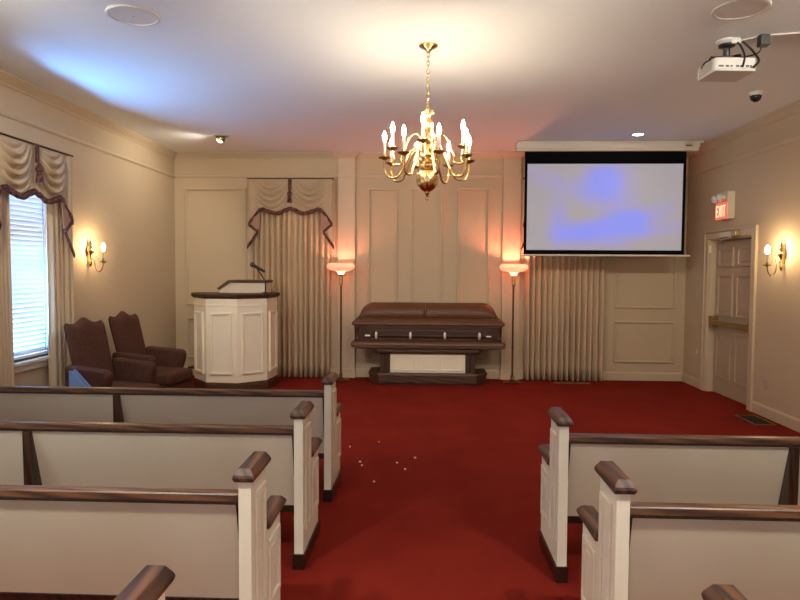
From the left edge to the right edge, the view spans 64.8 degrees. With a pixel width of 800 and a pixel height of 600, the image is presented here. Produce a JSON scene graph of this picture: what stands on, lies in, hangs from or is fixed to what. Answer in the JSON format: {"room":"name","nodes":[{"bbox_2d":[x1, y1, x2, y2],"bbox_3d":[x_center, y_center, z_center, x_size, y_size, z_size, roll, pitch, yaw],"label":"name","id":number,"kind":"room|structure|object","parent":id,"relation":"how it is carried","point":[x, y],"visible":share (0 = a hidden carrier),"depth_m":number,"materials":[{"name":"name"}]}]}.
{"room":"funeral home chapel","nodes":[
{"label":"funeral home chapel","id":0,"kind":"room"},
{"bbox_2d":[0,84,175,385],"bbox_3d":[-3.716,-0.226,3.305,0.140,3.327,12.711,0,3,2],"label":"wall","id":1,"kind":"structure","parent":0,"point":[125,206],"depth_m":7.64,"materials":[{"name":"beige paint"}]},
{"bbox_2d":[0,191,14,385],"bbox_3d":[-3.480,-0.019,5.489,0.073,2.680,0.330,0,3,2],"label":"curtain","id":2,"kind":"object","parent":1,"relation":"hanging from","point":[6,316],"visible":0.6,"depth_m":5.55,"materials":[{"name":"beige fabric"}]},
{"bbox_2d":[9,194,47,360],"bbox_3d":[-3.569,-0.318,5.995,0.060,1.740,0.770,0,3,2],"label":"blind","id":3,"kind":"object","parent":1,"relation":"attached to","point":[28,216],"visible":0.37,"depth_m":6.06,"materials":[{"name":"white plastic"}]},
{"bbox_2d":[14,354,47,373],"bbox_3d":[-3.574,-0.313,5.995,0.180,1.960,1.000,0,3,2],"label":"windowsill","id":4,"kind":"structure","parent":1,"relation":"in","point":[36,362],"depth_m":6.01,"materials":[{"name":"beige"}]},
{"bbox_2d":[0,131,75,257],"bbox_3d":[-3.404,-0.924,5.808,0.257,1.049,1.291,0,3,2],"label":"valance","id":5,"kind":"object","parent":1,"relation":"attached to","point":[28,168],"visible":1,"depth_m":5.79,"materials":[{"name":"beige fabric"}]},
{"bbox_2d":[45,201,74,386],"bbox_3d":[-3.441,-0.063,6.388,0.089,2.680,0.480,0,3,2],"label":"curtain","id":6,"kind":"object","parent":1,"relation":"hanging from","point":[59,256],"visible":0.59,"depth_m":6.32,"materials":[{"name":"beige fabric"}]},
{"bbox_2d":[0,110,174,177],"bbox_3d":[-3.630,-1.542,3.168,0.022,0.040,12.571,0,3,2],"label":"trim","id":7,"kind":"structure","parent":1,"relation":"attached to","point":[2,113],"depth_m":6.76,"materials":[{"name":"beige paint"}]},
{"bbox_2d":[0,70,176,158],"bbox_3d":[-3.595,-1.840,3.152,0.088,0.084,12.571,0,3,2],"label":"trim","id":8,"kind":"structure","parent":1,"relation":"attached to","point":[6,79],"depth_m":6.72,"materials":[{"name":"beige paint"}]},
{"bbox_2d":[86,238,106,271],"bbox_3d":[-3.386,-0.509,7.040,0.234,0.396,0.087,0,3,2],"label":"wall sconce","id":9,"kind":"object","parent":1,"relation":"attached to","point":[90,250],"visible":1,"depth_m":7.03,"materials":[{"name":"gold metal"}]},
{"bbox_2d":[0,0,799,152],"bbox_3d":[0.139,-1.904,2.994,7.843,0.100,12.851,0,3,2],"label":"ceiling","id":10,"kind":"structure","parent":0,"point":[264,75],"depth_m":5.34,"materials":[{"name":"white paint"}]},
{"bbox_2d":[105,4,160,25],"bbox_3d":[-1.802,-1.919,4.261,0.350,0.014,0.350,0,3,2],"label":"ceiling speaker","id":11,"kind":"object","parent":10,"relation":"attached to","point":[134,15],"visible":1,"depth_m":4.25,"materials":[{"name":"grey plastic"}]},
{"bbox_2d":[214,134,228,142],"bbox_3d":[-2.302,-2.079,8.131,0.196,0.098,0.196,0,3,2],"label":"recessed light","id":12,"kind":"object","parent":10,"relation":"in","point":[220,138],"visible":1,"depth_m":8.09,"materials":[{"name":"grey"}]},
{"bbox_2d":[378,42,474,199],"bbox_3d":[0.212,-1.355,4.835,0.715,1.176,0.718,-2,3,-36],"label":"chandelier","id":13,"kind":"object","parent":10,"relation":"hanging from","point":[427,178],"visible":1,"depth_m":4.79,"materials":[{"name":"gold metal"}]},
{"bbox_2d":[383,141,385,153],"bbox_3d":[-0.117,-1.150,4.778,0.023,0.100,0.023,0,3,2],"label":"candle","id":14,"kind":"object","parent":13,"relation":"on","point":[384,143],"depth_m":4.77,"materials":[{"name":"white plastic"}]},
{"bbox_2d":[391,132,393,144],"bbox_3d":[-0.057,-1.248,4.885,0.023,0.100,0.023,0,3,2],"label":"candle","id":15,"kind":"object","parent":13,"relation":"on","point":[392,134],"depth_m":4.88,"materials":[{"name":"white plastic"}]},
{"bbox_2d":[402,136,404,148],"bbox_3d":[0.027,-1.138,4.566,0.023,0.100,0.023,0,3,2],"label":"candle","id":16,"kind":"object","parent":13,"relation":"on","point":[403,137],"depth_m":4.56,"materials":[{"name":"white plastic"}]},
{"bbox_2d":[421,123,424,135],"bbox_3d":[0.168,-1.231,4.573,0.023,0.100,0.023,0,3,2],"label":"candle","id":17,"kind":"object","parent":13,"relation":"on","point":[423,124],"depth_m":4.56,"materials":[{"name":"white plastic"}]},
{"bbox_2d":[437,134,440,147],"bbox_3d":[0.279,-1.135,4.518,0.023,0.100,0.023,0,3,2],"label":"candle","id":18,"kind":"object","parent":13,"relation":"on","point":[438,136],"depth_m":4.51,"materials":[{"name":"white plastic"}]},
{"bbox_2d":[462,130,464,142],"bbox_3d":[0.480,-1.240,4.797,0.023,0.100,0.023,0,3,2],"label":"candle","id":19,"kind":"object","parent":13,"relation":"on","point":[463,132],"depth_m":4.79,"materials":[{"name":"white plastic"}]},
{"bbox_2d":[465,139,467,151],"bbox_3d":[0.491,-1.140,4.661,0.023,0.100,0.023,0,3,2],"label":"candle","id":20,"kind":"object","parent":13,"relation":"on","point":[466,140],"depth_m":4.65,"materials":[{"name":"white plastic"}]},
{"bbox_2d":[515,141,703,256],"bbox_3d":[2.758,-1.341,8.396,2.440,1.519,0.144,0,3,2],"label":"projection screen","id":21,"kind":"object","parent":10,"relation":"hanging from","point":[582,198],"visible":1,"depth_m":8.38,"materials":[{"name":"white fabric"}]},
{"bbox_2d":[630,132,645,135],"bbox_3d":[2.972,-2.068,7.873,0.196,0.013,0.196,0,3,2],"label":"recessed light","id":22,"kind":"object","parent":10,"relation":"in","point":[636,133],"visible":1,"depth_m":7.86,"materials":[{"name":"grey"}]},
{"bbox_2d":[697,37,755,81],"bbox_3d":[2.418,-1.792,4.694,0.324,0.261,0.307,0,3,-1],"label":"projector","id":23,"kind":"object","parent":10,"relation":"hanging from","point":[725,68],"visible":0.98,"depth_m":4.62,"materials":[{"name":"grey plastic"}]},
{"bbox_2d":[731,38,740,45],"bbox_3d":[2.460,-1.899,4.636,0.065,0.041,0.060,0,3,2],"label":"junction box","id":24,"kind":"object","parent":10,"relation":"attached to","point":[734,41],"visible":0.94,"depth_m":4.61,"materials":[{"name":"grey plastic"}]},
{"bbox_2d":[737,41,745,66],"bbox_3d":[2.476,-1.787,4.577,0.036,0.217,0.101,0,3,-4],"label":"cable","id":25,"kind":"object","parent":24,"relation":"hanging from","point":[738,43],"visible":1,"depth_m":4.56,"materials":[{"name":"black plastic"}]},
{"bbox_2d":[711,0,771,19],"bbox_3d":[2.215,-1.888,4.095,0.350,0.014,0.350,0,3,2],"label":"ceiling speaker","id":26,"kind":"object","parent":10,"relation":"attached to","point":[733,9],"visible":1,"depth_m":4.09,"materials":[{"name":"grey plastic"}]},
{"bbox_2d":[748,90,762,101],"bbox_3d":[3.395,-1.935,6.018,0.124,0.094,0.124,0,3,2],"label":"dome camera","id":27,"kind":"object","parent":10,"relation":"attached to","point":[755,96],"visible":1,"depth_m":5.98,"materials":[{"name":"grey plastic"}]},
{"bbox_2d":[741,32,799,40],"bbox_3d":[3.183,-1.893,4.412,1.453,0.020,0.078,1,3,15],"label":"conduit","id":28,"kind":"object","parent":10,"relation":"attached to","point":[786,33],"visible":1,"depth_m":4.51,"materials":[{"name":"grey paint"}]},
{"bbox_2d":[742,41,759,67],"bbox_3d":[2.551,-1.783,4.581,0.068,0.226,0.118,-1,3,-22],"label":"cable","id":29,"kind":"object","parent":28,"relation":"hanging from","point":[743,42],"visible":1,"depth_m":4.58,"materials":[{"name":"black plastic"}]},
{"bbox_2d":[757,34,770,47],"bbox_3d":[2.613,-1.863,4.531,0.070,0.080,0.060,0,3,2],"label":"box","id":30,"kind":"object","parent":28,"relation":"attached to","point":[763,40],"visible":1,"depth_m":4.50,"materials":[{"name":"black plastic"}]},
{"bbox_2d":[174,159,688,372],"bbox_3d":[0.393,-0.500,9.420,7.563,3.327,0.140,0,3,2],"label":"wall","id":31,"kind":"structure","parent":0,"point":[216,218],"depth_m":9.34,"materials":[{"name":"beige paint"}]},
{"bbox_2d":[186,317,193,357],"bbox_3d":[-2.761,0.569,9.513,0.930,0.615,0.038,0,3,2],"label":"trim","id":32,"kind":"structure","parent":31,"relation":"attached to","point":[187,318],"depth_m":9.52,"materials":[{"name":"beige paint"}]},
{"bbox_2d":[185,188,246,304],"bbox_3d":[-2.753,-0.796,9.447,0.930,1.750,0.038,0,3,2],"label":"trim","id":33,"kind":"structure","parent":31,"relation":"attached to","point":[186,189],"depth_m":9.42,"materials":[{"name":"beige paint"}]},
{"bbox_2d":[252,211,329,376],"bbox_3d":[-1.620,-0.296,9.338,1.230,2.880,0.134,0,3,2],"label":"curtain","id":34,"kind":"object","parent":31,"relation":"hanging from","point":[292,249],"visible":0.7,"depth_m":9.32,"materials":[{"name":"beige fabric"}]},
{"bbox_2d":[247,177,334,248],"bbox_3d":[-1.597,-1.260,9.230,1.291,1.049,0.257,0,3,2],"label":"valance","id":35,"kind":"object","parent":31,"relation":"attached to","point":[271,195],"visible":1,"depth_m":9.18,"materials":[{"name":"beige fabric"}]},
{"bbox_2d":[331,152,360,377],"bbox_3d":[-0.797,-0.502,9.325,0.432,3.326,0.148,0,3,2],"label":"pilaster","id":36,"kind":"object","parent":31,"relation":"attached to","point":[346,176],"depth_m":9.33,"materials":[{"name":"beige paint"}]},
{"bbox_2d":[367,349,379,359],"bbox_3d":[-0.265,0.589,9.411,0.444,0.615,0.038,0,3,2],"label":"trim","id":37,"kind":"structure","parent":31,"relation":"attached to","point":[368,350],"depth_m":9.42,"materials":[{"name":"beige paint"}]},
{"bbox_2d":[368,188,397,303],"bbox_3d":[-0.257,-0.777,9.344,0.444,1.750,0.038,0,3,2],"label":"trim","id":38,"kind":"structure","parent":31,"relation":"attached to","point":[369,189],"depth_m":9.33,"materials":[{"name":"beige paint"}]},
{"bbox_2d":[410,188,442,306],"bbox_3d":[0.392,-0.772,9.317,0.471,1.750,0.038,0,3,2],"label":"trim","id":39,"kind":"structure","parent":31,"relation":"attached to","point":[412,189],"depth_m":9.30,"materials":[{"name":"beige paint"}]},
{"bbox_2d":[175,152,687,158],"bbox_3d":[0.398,-2.113,9.227,7.563,0.084,0.088,0,3,2],"label":"trim","id":40,"kind":"structure","parent":31,"relation":"attached to","point":[230,155],"depth_m":9.29,"materials":[{"name":"beige paint"}]},
{"bbox_2d":[175,175,687,177],"bbox_3d":[0.397,-1.816,9.274,7.563,0.040,0.022,0,3,2],"label":"trim","id":41,"kind":"structure","parent":31,"relation":"attached to","point":[176,176],"depth_m":9.33,"materials":[{"name":"beige paint"}]},
{"bbox_2d":[184,366,681,380],"bbox_3d":[0.381,1.101,9.419,7.523,0.128,0.018,0,3,2],"label":"baseboard","id":42,"kind":"structure","parent":31,"relation":"attached to","point":[491,374],"depth_m":9.29,"materials":[{"name":"beige paint"}]},
{"bbox_2d":[456,188,489,304],"bbox_3d":[1.078,-0.767,9.289,0.476,1.750,0.038,0,3,2],"label":"trim","id":43,"kind":"structure","parent":31,"relation":"attached to","point":[459,189],"depth_m":9.27,"materials":[{"name":"beige paint"}]},
{"bbox_2d":[475,350,487,360],"bbox_3d":[1.070,0.599,9.356,0.476,0.615,0.038,0,3,2],"label":"trim","id":44,"kind":"structure","parent":31,"relation":"attached to","point":[486,359],"depth_m":9.35,"materials":[{"name":"beige paint"}]},
{"bbox_2d":[498,151,524,379],"bbox_3d":[1.627,-0.483,9.225,0.432,3.326,0.148,0,3,2],"label":"pilaster","id":45,"kind":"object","parent":31,"relation":"attached to","point":[511,221],"depth_m":9.23,"materials":[{"name":"beige paint"}]},
{"bbox_2d":[521,177,524,249],"bbox_3d":[2.389,-1.230,9.066,1.291,1.049,0.257,0,3,2],"label":"valance","id":46,"kind":"object","parent":31,"relation":"attached to","point":[523,178],"visible":0.03,"depth_m":9.07,"materials":[{"name":"beige fabric"}]},
{"bbox_2d":[523,256,604,380],"bbox_3d":[2.386,-0.265,9.173,1.230,2.880,0.133,0,3,2],"label":"curtain","id":47,"kind":"object","parent":31,"relation":"hanging from","point":[564,295],"visible":0.62,"depth_m":9.18,"materials":[{"name":"beige fabric"}]},
{"bbox_2d":[613,321,674,362],"bbox_3d":[3.584,0.619,9.252,0.880,0.615,0.038,0,3,2],"label":"trim","id":48,"kind":"structure","parent":31,"relation":"attached to","point":[615,322],"depth_m":9.24,"materials":[{"name":"beige paint"}]},
{"bbox_2d":[614,257,676,308],"bbox_3d":[3.592,-0.747,9.186,0.880,1.750,0.038,0,3,2],"label":"trim","id":49,"kind":"structure","parent":31,"relation":"attached to","point":[616,258],"depth_m":9.21,"materials":[{"name":"beige paint"}]},
{"bbox_2d":[192,375,799,599],"bbox_3d":[0.120,1.519,3.160,7.843,0.100,12.851,0,3,2],"label":"floor","id":50,"kind":"structure","parent":0,"point":[462,520],"depth_m":4.82,"materials":[{"name":"carpet"}]},
{"bbox_2d":[69,369,90,386],"bbox_3d":[-2.831,0.984,5.818,0.400,0.675,0.082,0,3,2],"label":"card holder","id":51,"kind":"object","parent":50,"relation":"on","point":[75,379],"visible":0.24,"depth_m":5.77,"materials":[{"name":"blue"}]},
{"bbox_2d":[64,317,160,387],"bbox_3d":[-2.873,0.743,6.302,0.828,1.120,0.690,1,3,20],"label":"armchair","id":52,"kind":"object","parent":50,"relation":"on","point":[87,341],"visible":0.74,"depth_m":6.36,"materials":[{"name":"fabric"}]},
{"bbox_2d":[112,381,160,387],"bbox_3d":[-2.790,0.924,6.280,0.650,0.150,0.490,1,3,20],"label":"seat cushion","id":53,"kind":"object","parent":52,"relation":"on","point":[130,384],"depth_m":6.33,"materials":[{"name":"fabric"}]},
{"bbox_2d":[0,451,285,599],"bbox_3d":[-2.012,1.041,2.709,2.965,0.874,0.576,0,3,2],"label":"pew","id":54,"kind":"object","parent":50,"relation":"on","point":[57,542],"visible":1,"depth_m":2.46,"materials":[{"name":"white wood"}]},
{"bbox_2d":[114,565,174,599],"bbox_3d":[-2.054,1.089,1.716,2.965,0.874,0.576,0,3,2],"label":"pew","id":55,"kind":"object","parent":50,"relation":"on","point":[151,583],"visible":1,"depth_m":1.51,"materials":[{"name":"brown wood"}]},
{"bbox_2d":[108,311,192,387],"bbox_3d":[-2.886,0.694,7.301,0.828,1.120,0.690,1,3,14],"label":"armchair","id":56,"kind":"object","parent":50,"relation":"on","point":[126,331],"visible":0.69,"depth_m":7.30,"materials":[{"name":"fabric"}]},
{"bbox_2d":[153,366,192,385],"bbox_3d":[-2.801,0.875,7.288,0.650,0.150,0.490,1,3,14],"label":"seat cushion","id":57,"kind":"object","parent":56,"relation":"on","point":[165,375],"depth_m":7.15,"materials":[{"name":"fabric"}]},
{"bbox_2d":[0,401,321,569],"bbox_3d":[-1.971,0.993,3.703,2.965,0.874,0.576,0,3,2],"label":"pew","id":58,"kind":"object","parent":50,"relation":"on","point":[45,453],"visible":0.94,"depth_m":3.45,"materials":[{"name":"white wood"}]},
{"bbox_2d":[0,372,342,501],"bbox_3d":[-1.930,0.945,4.696,2.965,0.874,0.576,0,3,2],"label":"pew","id":59,"kind":"object","parent":50,"relation":"on","point":[17,403],"visible":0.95,"depth_m":4.44,"materials":[{"name":"white paint"}]},
{"bbox_2d":[191,280,279,388],"bbox_3d":[-2.215,0.462,8.545,1.187,1.460,0.889,0,3,-15],"label":"pulpit","id":60,"kind":"object","parent":50,"relation":"on","point":[236,326],"visible":0.99,"depth_m":8.25,"materials":[{"name":"paint"}]},
{"bbox_2d":[250,262,267,292],"bbox_3d":[-1.881,-0.297,8.434,0.248,0.413,0.090,0,3,-2],"label":"microphone","id":61,"kind":"object","parent":60,"relation":"on","point":[252,264],"visible":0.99,"depth_m":8.41,"materials":[{"name":"black plastic"}]},
{"bbox_2d":[327,263,354,381],"bbox_3d":[-0.854,0.321,9.109,0.400,1.702,0.400,0,3,2],"label":"floor lamp","id":62,"kind":"object","parent":50,"relation":"on","point":[340,268],"visible":1,"depth_m":9.06,"materials":[{"name":"brown metal"}]},
{"bbox_2d":[339,275,342,285],"bbox_3d":[-0.850,-0.285,9.080,0.064,0.166,0.063,0,3,2],"label":"socket","id":63,"kind":"object","parent":62,"relation":"attached to","point":[340,278],"depth_m":9.06,"materials":[{"name":"gold metal"}]},
{"bbox_2d":[368,349,486,385],"bbox_3d":[0.395,0.931,9.047,1.688,0.505,0.540,0,3,2],"label":"bier","id":64,"kind":"object","parent":50,"relation":"on","point":[397,366],"visible":0.98,"depth_m":8.82,"materials":[{"name":"brown wood"}]},
{"bbox_2d":[351,302,505,349],"bbox_3d":[0.397,0.359,8.992,2.159,0.641,0.623,0,3,2],"label":"casket","id":65,"kind":"object","parent":64,"relation":"on","point":[379,325],"visible":1,"depth_m":8.78,"materials":[{"name":"brown wood"}]},
{"bbox_2d":[500,264,527,384],"bbox_3d":[1.614,0.340,9.008,0.400,1.702,0.400,0,3,2],"label":"floor lamp","id":66,"kind":"object","parent":50,"relation":"on","point":[513,269],"visible":1,"depth_m":8.96,"materials":[{"name":"brown metal"}]},
{"bbox_2d":[512,276,515,286],"bbox_3d":[1.618,-0.266,8.978,0.064,0.166,0.063,0,3,2],"label":"socket","id":67,"kind":"object","parent":66,"relation":"attached to","point":[513,277],"depth_m":8.96,"materials":[{"name":"gold metal"}]},
{"bbox_2d":[554,382,589,383],"bbox_3d":[2.465,1.190,9.054,0.500,0.008,0.120,0,3,2],"label":"floor vent","id":68,"kind":"object","parent":50,"relation":"in","point":[554,382],"visible":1,"depth_m":9.03,"materials":[{"name":"gold metal"}]},
{"bbox_2d":[538,407,799,582],"bbox_3d":[2.290,1.029,3.459,2.965,0.874,0.576,0,3,2],"label":"pew","id":69,"kind":"object","parent":50,"relation":"on","point":[716,469],"visible":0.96,"depth_m":3.27,"materials":[{"name":"white paint"}]},
{"bbox_2d":[576,461,799,599],"bbox_3d":[2.250,1.076,2.488,2.965,0.874,0.576,0,3,2],"label":"pew","id":70,"kind":"object","parent":50,"relation":"on","point":[631,550],"visible":1,"depth_m":2.31,"materials":[{"name":"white wood"}]},
{"bbox_2d":[701,584,747,599],"bbox_3d":[2.210,1.123,1.516,2.965,0.874,0.576,0,3,2],"label":"pew","id":71,"kind":"object","parent":50,"relation":"on","point":[715,591],"visible":1,"depth_m":1.48,"materials":[{"name":"brown wood"}]},
{"bbox_2d":[734,415,775,424],"bbox_3d":[3.861,1.305,6.862,0.230,0.008,0.450,0,3,2],"label":"floor vent","id":72,"kind":"object","parent":50,"relation":"in","point":[753,419],"visible":1,"depth_m":6.85,"materials":[{"name":"gold metal"}]},
{"bbox_2d":[683,112,799,418],"bbox_3d":[3.981,-0.166,2.989,0.140,3.327,12.711,0,3,2],"label":"wall","id":73,"kind":"structure","parent":0,"point":[766,184],"depth_m":7.06,"materials":[{"name":"beige paint"}]},
{"bbox_2d":[711,191,734,219],"bbox_3d":[4.031,-1.180,7.902,0.179,0.335,0.310,0,3,2],"label":"exit sign","id":74,"kind":"object","parent":73,"relation":"attached to","point":[725,201],"visible":1,"depth_m":7.79,"materials":[{"name":"beige"}]},
{"bbox_2d":[700,225,758,411],"bbox_3d":[4.140,0.184,7.903,0.240,2.150,1.340,0,3,2],"label":"door","id":75,"kind":"structure","parent":73,"relation":"in","point":[730,277],"depth_m":7.97,"materials":[{"name":"beige paint"}]},
{"bbox_2d":[682,373,799,432],"bbox_3d":[3.890,1.434,3.000,0.018,0.128,12.571,0,3,2],"label":"baseboard","id":76,"kind":"structure","parent":73,"relation":"attached to","point":[786,420],"depth_m":6.90,"materials":[{"name":"beige paint"}]},
{"bbox_2d":[687,100,799,158],"bbox_3d":[3.873,-1.782,2.845,0.088,0.084,12.571,0,3,2],"label":"trim","id":77,"kind":"structure","parent":73,"relation":"attached to","point":[793,108],"depth_m":7.28,"materials":[{"name":"beige paint"}]},
{"bbox_2d":[687,135,799,177],"bbox_3d":[3.904,-1.484,2.858,0.022,0.040,12.571,0,3,2],"label":"trim","id":78,"kind":"structure","parent":73,"relation":"attached to","point":[795,138],"depth_m":7.39,"materials":[{"name":"beige paint"}]},
{"bbox_2d":[763,378,766,389],"bbox_3d":[4.062,0.938,7.021,0.011,0.118,0.075,0,3,2],"label":"wall outlet","id":79,"kind":"object","parent":73,"relation":"attached to","point":[764,380],"visible":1,"depth_m":7.01,"materials":[{"name":"beige plastic"}]},
{"bbox_2d":[763,239,785,275],"bbox_3d":[3.961,-0.449,6.668,0.234,0.396,0.087,0,3,2],"label":"wall sconce","id":80,"kind":"object","parent":73,"relation":"attached to","point":[781,253],"visible":1,"depth_m":6.66,"materials":[{"name":"gold metal"}]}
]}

